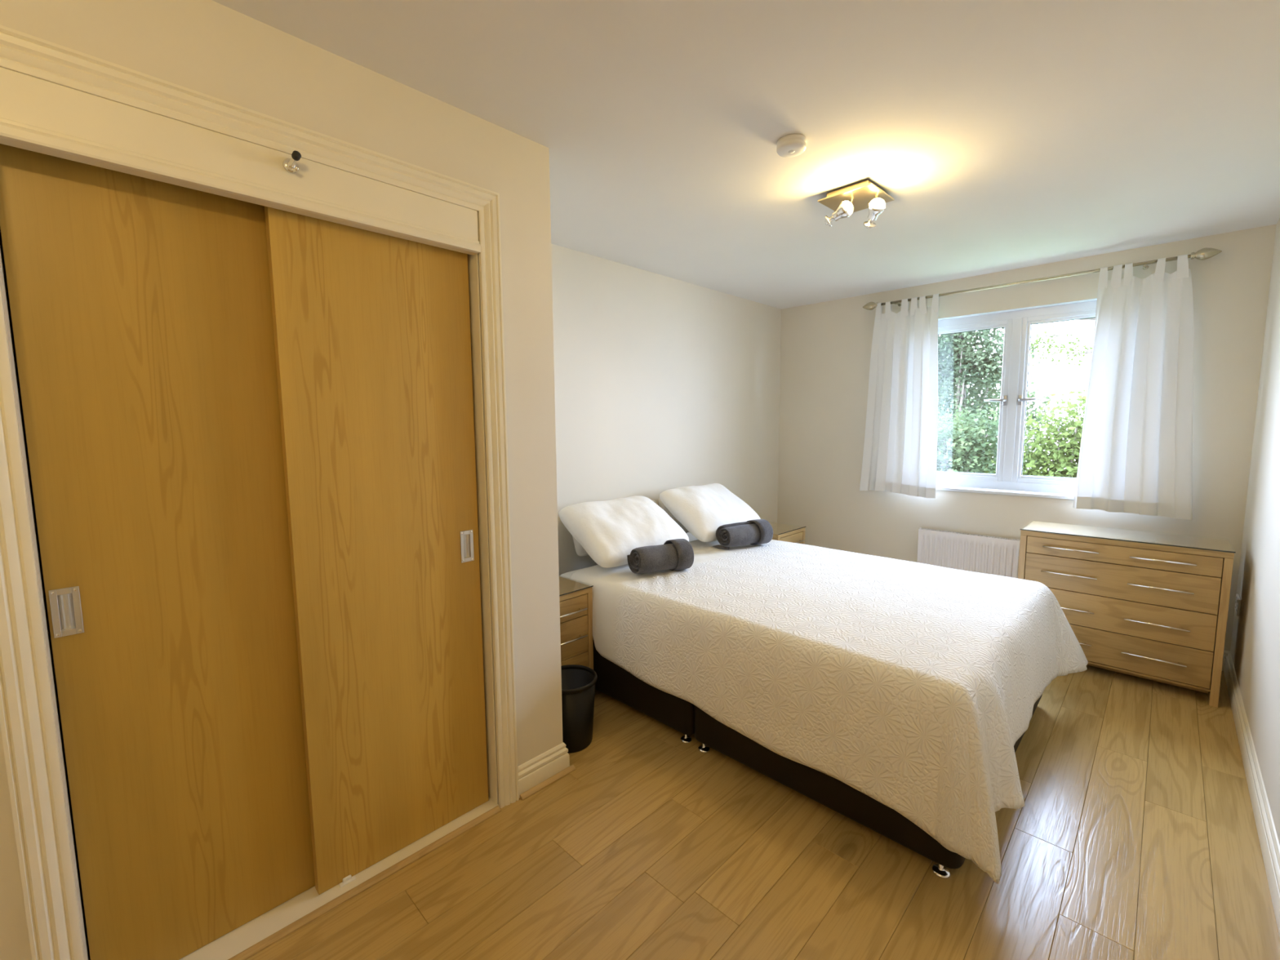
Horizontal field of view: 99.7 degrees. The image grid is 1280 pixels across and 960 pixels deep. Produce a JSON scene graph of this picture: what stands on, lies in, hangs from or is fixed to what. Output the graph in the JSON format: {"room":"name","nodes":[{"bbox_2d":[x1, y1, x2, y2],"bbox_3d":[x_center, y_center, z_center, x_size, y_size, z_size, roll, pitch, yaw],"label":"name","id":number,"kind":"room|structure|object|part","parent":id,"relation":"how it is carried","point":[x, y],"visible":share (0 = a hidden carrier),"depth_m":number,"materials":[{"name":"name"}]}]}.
{"room":"bedroom","nodes":[
{"label":"bedroom","id":0,"kind":"room"},
{"bbox_2d":[0,0,563,959],"bbox_3d":[-1.413,0.050,1.571,0.840,2.400,2.265,5,8,44],"label":"wall","id":1,"kind":"structure","parent":0,"point":[210,47],"depth_m":1.64,"materials":[{"name":"paint"}]},
{"bbox_2d":[0,234,89,959],"bbox_3d":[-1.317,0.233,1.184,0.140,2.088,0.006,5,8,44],"label":"door frame","id":2,"kind":"structure","parent":1,"relation":"attached to","point":[2,276],"depth_m":1.18,"materials":[{"name":"white wood"}]},
{"bbox_2d":[0,143,315,959],"bbox_3d":[-1.141,0.263,1.409,0.036,1.976,0.547,5,8,44],"label":"door","id":3,"kind":"structure","parent":1,"relation":"in","point":[141,307],"depth_m":1.34,"materials":[{"name":"brown wood"}]},
{"bbox_3d":[-1.301,0.299,1.226,0.003,0.110,0.047,5,8,44],"label":"finger pull","id":4,"kind":"part","parent":3,"relation":"part of","materials":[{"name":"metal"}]},
{"bbox_2d":[57,593,75,630],"bbox_3d":[-1.306,0.299,1.231,0.010,0.082,0.023,5,8,44],"label":"door handle","id":5,"kind":"object","parent":3,"relation":"on","point":[66,602],"depth_m":1.23,"materials":[{"name":"metal"}]},
{"bbox_2d":[0,66,480,255],"bbox_3d":[-0.916,-0.774,1.405,0.049,0.134,1.074,5,8,44],"label":"door header panel","id":6,"kind":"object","parent":1,"relation":"attached to","point":[37,115],"depth_m":1.28,"materials":[{"name":"white wood"}]},
{"bbox_2d":[0,24,498,211],"bbox_3d":[-0.897,-0.877,1.394,0.022,0.072,1.198,5,8,44],"label":"trim","id":7,"kind":"structure","parent":1,"relation":"attached to","point":[21,52],"depth_m":1.27,"materials":[{"name":"white wood"}]},
{"bbox_2d":[282,150,301,173],"bbox_3d":[-0.884,-0.811,1.377,0.053,0.042,0.034,5,8,44],"label":"door stop","id":8,"kind":"object","parent":1,"relation":"attached to","point":[291,165],"visible":1,"depth_m":1.38,"materials":[{"name":"silver metal"}]},
{"bbox_3d":[-0.887,-0.815,1.383,0.038,0.027,0.020,4,7,36],"label":"stem","id":9,"kind":"part","parent":8,"relation":"part of","materials":[{"name":"silver metal"}]},
{"bbox_2d":[178,796,498,959],"bbox_3d":[-0.939,1.237,1.663,0.147,0.012,1.054,5,8,44],"label":"sliding door track","id":10,"kind":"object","parent":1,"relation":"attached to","point":[242,938],"depth_m":1.57,"materials":[{"name":"beige wood"}]},
{"bbox_2d":[338,875,355,887],"bbox_3d":[-0.896,1.224,1.654,0.017,0.014,0.044,5,8,44],"label":"floor guide","id":11,"kind":"object","parent":10,"relation":"on","point":[348,879],"visible":1,"depth_m":1.65,"materials":[{"name":"white plastic"}]},
{"bbox_2d":[264,206,488,894],"bbox_3d":[-0.777,0.229,1.717,0.039,1.976,0.562,5,8,44],"label":"door","id":12,"kind":"structure","parent":1,"relation":"in","point":[371,330],"depth_m":1.67,"materials":[{"name":"brown wood"}]},
{"bbox_2d":[463,533,470,558],"bbox_3d":[-0.605,0.229,1.880,0.010,0.082,0.023,5,8,44],"label":"door handle","id":13,"kind":"object","parent":12,"relation":"on","point":[466,536],"depth_m":1.88,"materials":[{"name":"metal"}]},
{"bbox_3d":[-0.600,0.229,1.875,0.003,0.110,0.047,5,8,44],"label":"finger pull","id":14,"kind":"part","parent":12,"relation":"part of","materials":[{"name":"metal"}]},
{"bbox_2d":[467,253,498,804],"bbox_3d":[-0.581,0.151,1.932,0.140,2.088,0.006,5,8,44],"label":"door frame","id":15,"kind":"structure","parent":1,"relation":"attached to","point":[473,260],"depth_m":1.90,"materials":[{"name":"white wood"}]},
{"bbox_2d":[477,193,519,808],"bbox_3d":[-0.496,0.123,1.901,0.022,2.172,0.072,5,8,44],"label":"trim","id":16,"kind":"structure","parent":1,"relation":"attached to","point":[489,216],"depth_m":1.89,"materials":[{"name":"white wood"}]},
{"bbox_2d":[517,742,569,798],"bbox_3d":[-0.379,1.133,2.120,0.018,0.117,0.243,5,8,44],"label":"baseboard","id":17,"kind":"structure","parent":1,"relation":"attached to","point":[534,771],"depth_m":2.11,"materials":[{"name":"white wood"}]},
{"bbox_2d":[551,243,781,576],"bbox_3d":[-0.697,-0.099,2.967,0.100,2.400,5.475,5,8,44],"label":"wall","id":18,"kind":"structure","parent":0,"point":[662,383],"depth_m":3.67,"materials":[{"name":"paint"}]},
{"bbox_2d":[76,665,1279,959],"bbox_3d":[0.398,1.213,2.105,2.840,0.050,5.375,5,8,44],"label":"floor","id":19,"kind":"structure","parent":0,"point":[1135,835],"depth_m":1.70,"materials":[{"name":"laminate"}]},
{"bbox_2d":[227,805,501,959],"bbox_3d":[-0.880,1.241,1.602,0.018,0.015,1.049,5,8,44],"label":"beading","id":20,"kind":"structure","parent":19,"relation":"on","point":[298,924],"depth_m":1.63,"materials":[{"name":"brown wood"}]},
{"bbox_2d":[520,764,575,800],"bbox_3d":[-0.358,1.184,2.120,0.018,0.015,0.253,5,8,44],"label":"beading","id":21,"kind":"structure","parent":19,"relation":"on","point":[523,796],"depth_m":2.11,"materials":[{"name":"brown wood"}]},
{"bbox_2d":[559,576,593,669],"bbox_3d":[-0.516,0.829,2.707,0.424,0.604,0.422,5,8,44],"label":"nightstand","id":22,"kind":"object","parent":19,"relation":"on","point":[575,598],"visible":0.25,"depth_m":2.65,"materials":[{"name":"brown wood"}]},
{"bbox_3d":[-0.392,0.630,2.564,0.019,0.102,0.358,5,8,44],"label":"drawer","id":23,"kind":"part","parent":22,"relation":"part of","materials":[{"name":"brown wood"}]},
{"bbox_3d":[-0.363,0.642,2.561,0.028,0.011,0.273,5,8,44],"label":"bar handle","id":24,"kind":"part","parent":22,"relation":"part of","materials":[{"name":"silver metal"}]},
{"bbox_3d":[-0.391,0.777,2.579,0.019,0.186,0.358,5,8,44],"label":"drawer","id":25,"kind":"part","parent":22,"relation":"part of","materials":[{"name":"brown wood"}]},
{"bbox_3d":[-0.362,0.776,2.575,0.028,0.011,0.273,5,8,44],"label":"bar handle","id":26,"kind":"part","parent":22,"relation":"part of","materials":[{"name":"silver metal"}]},
{"bbox_3d":[-0.389,0.966,2.598,0.019,0.188,0.358,5,8,44],"label":"drawer","id":27,"kind":"part","parent":22,"relation":"part of","materials":[{"name":"brown wood"}]},
{"bbox_3d":[-0.255,0.843,2.727,0.028,0.569,0.028,5,8,44],"label":"leg","id":28,"kind":"part","parent":22,"relation":"part of","materials":[{"name":"brown wood"}]},
{"bbox_2d":[560,664,597,753],"bbox_3d":[-0.311,1.013,2.393,0.247,0.299,0.247,5,8,44],"label":"waste bin","id":29,"kind":"object","parent":19,"relation":"on","point":[578,682],"visible":0.56,"depth_m":2.31,"materials":[{"name":"black plastic"}]},
{"bbox_2d":[769,522,805,544],"bbox_3d":[1.011,0.662,4.217,0.424,0.604,0.414,5,8,44],"label":"nightstand","id":30,"kind":"object","parent":19,"relation":"on","point":[783,532],"visible":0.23,"depth_m":4.11,"materials":[{"name":"brown wood"}]},
{"bbox_3d":[1.135,0.464,4.073,0.019,0.102,0.350,5,8,44],"label":"drawer","id":31,"kind":"part","parent":30,"relation":"part of","materials":[{"name":"brown wood"}]},
{"bbox_3d":[1.269,0.676,4.233,0.028,0.569,0.028,5,8,44],"label":"leg","id":32,"kind":"part","parent":30,"relation":"part of","materials":[{"name":"brown wood"}]},
{"bbox_2d":[560,539,1041,878],"bbox_3d":[0.755,0.816,2.833,2.025,0.585,1.502,5,8,44],"label":"bed","id":33,"kind":"object","parent":19,"relation":"on","point":[613,681],"visible":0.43,"depth_m":2.08,"materials":[{"name":"fabric"}]},
{"bbox_2d":[572,499,657,555],"bbox_3d":[-0.121,0.287,3.361,0.165,0.251,0.763,5,8,43],"label":"pillow","id":34,"kind":"object","parent":33,"relation":"on","point":[580,550],"visible":0.06,"depth_m":3.09,"materials":[{"name":"fabric"}]},
{"bbox_3d":[0.738,0.652,2.832,1.980,0.259,1.458,5,8,44],"label":"mattress","id":35,"kind":"part","parent":33,"relation":"part of","materials":[{"name":"white fabric"}]},
{"bbox_2d":[657,497,688,533],"bbox_3d":[0.330,0.235,3.826,0.489,0.267,0.156,-6,8,-43],"label":"pillow","id":36,"kind":"object","parent":33,"relation":"on","point":[661,504],"visible":0.02,"depth_m":3.67,"materials":[{"name":"fabric"}]},
{"bbox_2d":[568,539,1088,883],"bbox_3d":[0.927,0.739,2.772,2.006,0.527,1.778,5,8,44],"label":"coverlet","id":37,"kind":"object","parent":33,"relation":"on","point":[913,686],"visible":0.9,"depth_m":2.04,"materials":[{"name":"white fabric"}]},
{"bbox_2d":[558,495,688,568],"bbox_3d":[-0.077,0.280,3.092,0.709,0.324,0.415,-6,8,-44],"label":"pillow","id":38,"kind":"object","parent":37,"relation":"on","point":[608,531],"visible":0.9,"depth_m":2.94,"materials":[{"name":"white fabric"}]},
{"bbox_2d":[626,538,693,573],"bbox_3d":[0.105,0.399,2.807,0.306,0.160,0.180,-3,6,-27],"label":"rolled towel","id":39,"kind":"object","parent":37,"relation":"on","point":[677,554],"visible":1,"depth_m":2.76,"materials":[{"name":"grey fabric"}]},
{"bbox_2d":[659,483,760,542],"bbox_3d":[0.490,0.206,3.662,0.414,0.331,0.680,5,8,44],"label":"pillow","id":40,"kind":"object","parent":37,"relation":"on","point":[701,510],"visible":0.88,"depth_m":3.49,"materials":[{"name":"white fabric"}]},
{"bbox_2d":[711,519,773,549],"bbox_3d":[0.642,0.339,3.375,0.343,0.161,0.184,-4,7,-32],"label":"rolled towel","id":41,"kind":"object","parent":37,"relation":"on","point":[757,531],"visible":1,"depth_m":3.33,"materials":[{"name":"grey fabric"}]},
{"bbox_2d":[1017,520,1235,707],"bbox_3d":[2.653,0.684,3.027,0.847,0.780,0.418,5,8,44],"label":"dresser","id":42,"kind":"object","parent":19,"relation":"on","point":[1151,606],"visible":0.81,"depth_m":2.83,"materials":[{"name":"brown wood"}]},
{"bbox_3d":[2.244,0.689,3.191,0.030,0.742,0.030,5,8,44],"label":"leg","id":43,"kind":"part","parent":42,"relation":"part of","materials":[{"name":"brown wood"}]},
{"bbox_3d":[2.381,0.527,3.003,0.244,0.011,0.028,5,8,44],"label":"bar handle","id":44,"kind":"part","parent":42,"relation":"part of","materials":[{"name":"silver metal"}]},
{"bbox_3d":[2.380,0.384,2.988,0.244,0.011,0.028,5,8,44],"label":"bar handle","id":45,"kind":"part","parent":42,"relation":"part of","materials":[{"name":"silver metal"}]},
{"bbox_3d":[2.382,0.717,3.022,0.244,0.011,0.028,5,8,44],"label":"bar handle","id":46,"kind":"part","parent":42,"relation":"part of","materials":[{"name":"silver metal"}]},
{"bbox_3d":[2.384,0.898,3.041,0.244,0.011,0.028,5,8,44],"label":"bar handle","id":47,"kind":"part","parent":42,"relation":"part of","materials":[{"name":"silver metal"}]},
{"bbox_3d":[2.531,0.539,2.889,0.775,0.182,0.019,5,8,44],"label":"drawer","id":48,"kind":"part","parent":42,"relation":"part of","materials":[{"name":"brown wood"}]},
{"bbox_3d":[2.530,0.397,2.874,0.775,0.095,0.019,5,8,44],"label":"drawer","id":49,"kind":"part","parent":42,"relation":"part of","materials":[{"name":"brown wood"}]},
{"bbox_3d":[2.789,0.650,3.164,0.781,0.667,0.012,5,8,44],"label":"panel","id":50,"kind":"part","parent":42,"relation":"part of","materials":[{"name":"brown wood"}]},
{"bbox_3d":[2.533,0.724,2.908,0.775,0.182,0.019,5,8,44],"label":"drawer","id":51,"kind":"part","parent":42,"relation":"part of","materials":[{"name":"brown wood"}]},
{"bbox_3d":[2.534,0.910,2.927,0.775,0.185,0.019,5,8,44],"label":"drawer","id":52,"kind":"part","parent":42,"relation":"part of","materials":[{"name":"brown wood"}]},
{"bbox_3d":[2.661,1.000,3.066,0.797,0.012,0.362,5,8,44],"label":"panel","id":53,"kind":"part","parent":42,"relation":"part of","materials":[{"name":"brown wood"}]},
{"bbox_3d":[2.645,0.922,2.786,0.244,0.011,0.028,5,8,44],"label":"bar handle","id":54,"kind":"part","parent":42,"relation":"part of","materials":[{"name":"silver metal"}]},
{"bbox_3d":[2.644,0.741,2.767,0.244,0.011,0.028,5,8,44],"label":"bar handle","id":55,"kind":"part","parent":42,"relation":"part of","materials":[{"name":"silver metal"}]},
{"bbox_3d":[2.643,0.551,2.748,0.244,0.011,0.028,5,8,44],"label":"bar handle","id":56,"kind":"part","parent":42,"relation":"part of","materials":[{"name":"silver metal"}]},
{"bbox_3d":[2.642,0.408,2.733,0.244,0.011,0.028,5,8,44],"label":"bar handle","id":57,"kind":"part","parent":42,"relation":"part of","materials":[{"name":"silver metal"}]},
{"bbox_3d":[2.953,0.691,2.751,0.018,0.667,0.334,5,8,44],"label":"panel","id":58,"kind":"part","parent":42,"relation":"part of","materials":[{"name":"brown wood"}]},
{"bbox_3d":[2.824,0.743,2.627,0.030,0.742,0.030,5,8,44],"label":"leg","id":59,"kind":"part","parent":42,"relation":"part of","materials":[{"name":"brown wood"}]},
{"bbox_2d":[212,0,1279,309],"bbox_3d":[0.449,-1.257,1.923,3.040,0.100,5.775,5,8,44],"label":"ceiling","id":60,"kind":"structure","parent":0,"point":[1002,135],"depth_m":1.76,"materials":[{"name":"paint"}]},
{"bbox_2d":[776,133,806,157],"bbox_3d":[0.540,-1.188,1.927,0.102,0.038,0.102,5,8,44],"label":"smoke detector","id":61,"kind":"object","parent":60,"relation":"attached to","point":[790,145],"visible":1,"depth_m":1.90,"materials":[{"name":"white plastic"}]},
{"bbox_2d":[817,179,894,228],"bbox_3d":[0.947,-1.173,2.359,0.239,0.164,0.250,-6,8,-43],"label":"ceiling spotlight","id":62,"kind":"object","parent":60,"relation":"attached to","point":[864,194],"visible":1,"depth_m":2.31,"materials":[{"name":"metal"}]},
{"bbox_3d":[0.824,-1.131,2.358,0.044,0.049,0.044,-2,6,-10],"label":"knob","id":63,"kind":"part","parent":62,"relation":"part of","materials":[{"name":"silver metal"}]},
{"bbox_3d":[0.886,-1.161,2.308,0.065,0.062,0.047,-6,8,-43],"label":"bulb","id":64,"kind":"part","parent":62,"relation":"part of","materials":[{"name":"white glass"}]},
{"bbox_3d":[0.943,-1.222,2.360,0.236,0.007,0.236,-6,8,-43],"label":"plate","id":65,"kind":"part","parent":62,"relation":"part of","materials":[{"name":"metal"}]},
{"bbox_3d":[0.998,-1.111,2.347,0.048,0.044,0.046,-6,8,-43],"label":"knob","id":66,"kind":"part","parent":62,"relation":"part of","materials":[{"name":"silver metal"}]},
{"bbox_3d":[1.003,-1.163,2.281,0.061,0.055,0.058,-6,8,-43],"label":"bulb","id":67,"kind":"part","parent":62,"relation":"part of","materials":[{"name":"white glass"}]},
{"bbox_2d":[777,224,1275,651],"bbox_3d":[2.365,-0.227,3.990,3.040,2.400,0.280,5,8,44],"label":"wall","id":68,"kind":"structure","parent":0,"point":[825,347],"depth_m":3.68,"materials":[{"name":"paint"}]},
{"bbox_2d":[916,527,1020,578],"bbox_3d":[2.462,0.626,3.718,1.006,0.496,0.102,5,8,44],"label":"radiator","id":69,"kind":"object","parent":68,"relation":"attached to","point":[987,554],"visible":0.38,"depth_m":3.79,"materials":[{"name":"metal"}]},
{"bbox_2d":[922,528,1020,541],"bbox_3d":[2.452,0.410,3.686,1.000,0.030,0.054,5,8,44],"label":"grille","id":70,"kind":"object","parent":69,"relation":"attached to","point":[931,533],"depth_m":3.83,"materials":[{"name":"metal"}]},
{"bbox_2d":[936,297,1097,499],"bbox_3d":[2.533,-0.522,3.682,1.260,1.241,0.167,5,8,44],"label":"window","id":71,"kind":"structure","parent":68,"relation":"attached to","point":[1017,323],"depth_m":3.69,"materials":[{"name":"white plastic"}]},
{"bbox_3d":[2.352,-0.560,3.920,0.543,1.106,0.056,5,8,44],"label":"sash","id":72,"kind":"part","parent":71,"relation":"part of","materials":[{"name":"white plastic"}]},
{"bbox_3d":[2.461,-0.549,3.740,0.127,0.068,0.051,5,8,44],"label":"handle","id":73,"kind":"part","parent":71,"relation":"part of","materials":[{"name":"metal"}]},
{"bbox_3d":[2.514,0.087,3.720,1.260,0.022,0.099,5,8,44],"label":"sill","id":74,"kind":"part","parent":71,"relation":"part of","materials":[{"name":"white plastic"}]},
{"bbox_3d":[2.596,-0.536,3.609,0.127,0.068,0.051,5,8,44],"label":"handle","id":75,"kind":"part","parent":71,"relation":"part of","materials":[{"name":"metal"}]},
{"bbox_3d":[2.778,-0.520,3.505,0.543,1.106,0.056,5,8,44],"label":"sash","id":76,"kind":"part","parent":71,"relation":"part of","materials":[{"name":"white plastic"}]},
{"bbox_2d":[862,247,1222,310],"bbox_3d":[2.419,-1.274,3.536,1.896,0.062,0.125,5,8,44],"label":"pole","id":77,"kind":"object","parent":68,"relation":"attached to","point":[1206,253],"visible":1,"depth_m":3.30,"materials":[{"name":"silver metal"}]},
{"bbox_2d":[859,293,939,497],"bbox_3d":[1.939,-0.605,4.035,0.550,1.450,0.053,5,8,44],"label":"curtain","id":78,"kind":"object","parent":77,"relation":"hanging from","point":[900,454],"visible":1,"depth_m":4.02,"materials":[{"name":"white fabric"}]},
{"bbox_2d":[1072,253,1194,519],"bbox_3d":[2.879,-0.517,3.111,0.523,1.448,0.080,5,8,44],"label":"curtain","id":79,"kind":"object","parent":77,"relation":"hanging from","point":[1135,455],"visible":1,"depth_m":3.11,"materials":[{"name":"white fabric"}]},
{"bbox_2d":[1230,217,1279,844],"bbox_3d":[1.405,0.095,0.921,0.100,2.400,5.475,5,8,44],"label":"wall","id":80,"kind":"structure","parent":0,"point":[1255,649],"depth_m":2.34,"materials":[{"name":"paint"}]},
{"bbox_2d":[1234,593,1240,616],"bbox_3d":[3.147,0.656,2.847,0.012,0.086,0.146,5,8,44],"label":"wall socket","id":81,"kind":"object","parent":80,"relation":"attached to","point":[1237,602],"visible":1,"depth_m":2.81,"materials":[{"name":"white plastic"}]},
{"bbox_2d":[1223,652,1279,937],"bbox_3d":[1.399,1.224,1.107,0.018,0.117,5.355,5,8,44],"label":"baseboard","id":82,"kind":"structure","parent":80,"relation":"attached to","point":[1266,830],"depth_m":1.92,"materials":[{"name":"white wood"}]},
{"label":"outside","id":83,"kind":"structure","parent":0,"visible":0},
{"bbox_3d":[14.913,2.439,17.739,30.000,0.100,35.800,5,8,44],"label":"lawn","id":84,"kind":"structure","parent":83,"visible":0},
{"bbox_2d":[936,400,1033,473],"bbox_3d":[3.952,1.214,7.499,2.076,4.604,2.482,-5,7,-37],"label":"bush","id":85,"kind":"object","parent":84,"relation":"on","point":[954,444],"visible":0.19,"depth_m":6.85,"materials":[{"name":"green plant"}]},
{"bbox_2d":[937,328,1040,472],"bbox_3d":[5.522,-0.259,9.645,2.051,7.082,2.416,-5,7,-38],"label":"tree","id":86,"kind":"object","parent":84,"relation":"on","point":[961,366],"visible":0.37,"depth_m":9.12,"materials":[{"name":"green plant"}]},
{"bbox_2d":[937,330,1071,473],"bbox_3d":[7.583,-1.064,13.892,5.543,7.804,3.174,5,8,42],"label":"tree","id":87,"kind":"object","parent":84,"relation":"on","point":[1033,393],"visible":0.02,"depth_m":12.55,"materials":[{"name":"green plant"}]},
{"bbox_2d":[984,388,1087,477],"bbox_3d":[5.076,1.239,6.182,2.055,4.806,2.667,-5,8,-39],"label":"bush","id":88,"kind":"object","parent":84,"relation":"on","point":[1059,464],"visible":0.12,"depth_m":6.26,"materials":[{"name":"green plant"}]},
{"bbox_2d":[997,318,1095,367],"bbox_3d":[9.004,-0.545,9.194,5.150,7.689,2.064,4,8,39],"label":"tree","id":89,"kind":"object","parent":84,"relation":"on","point":[1036,343],"visible":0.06,"depth_m":10.11,"materials":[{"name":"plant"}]}
]}

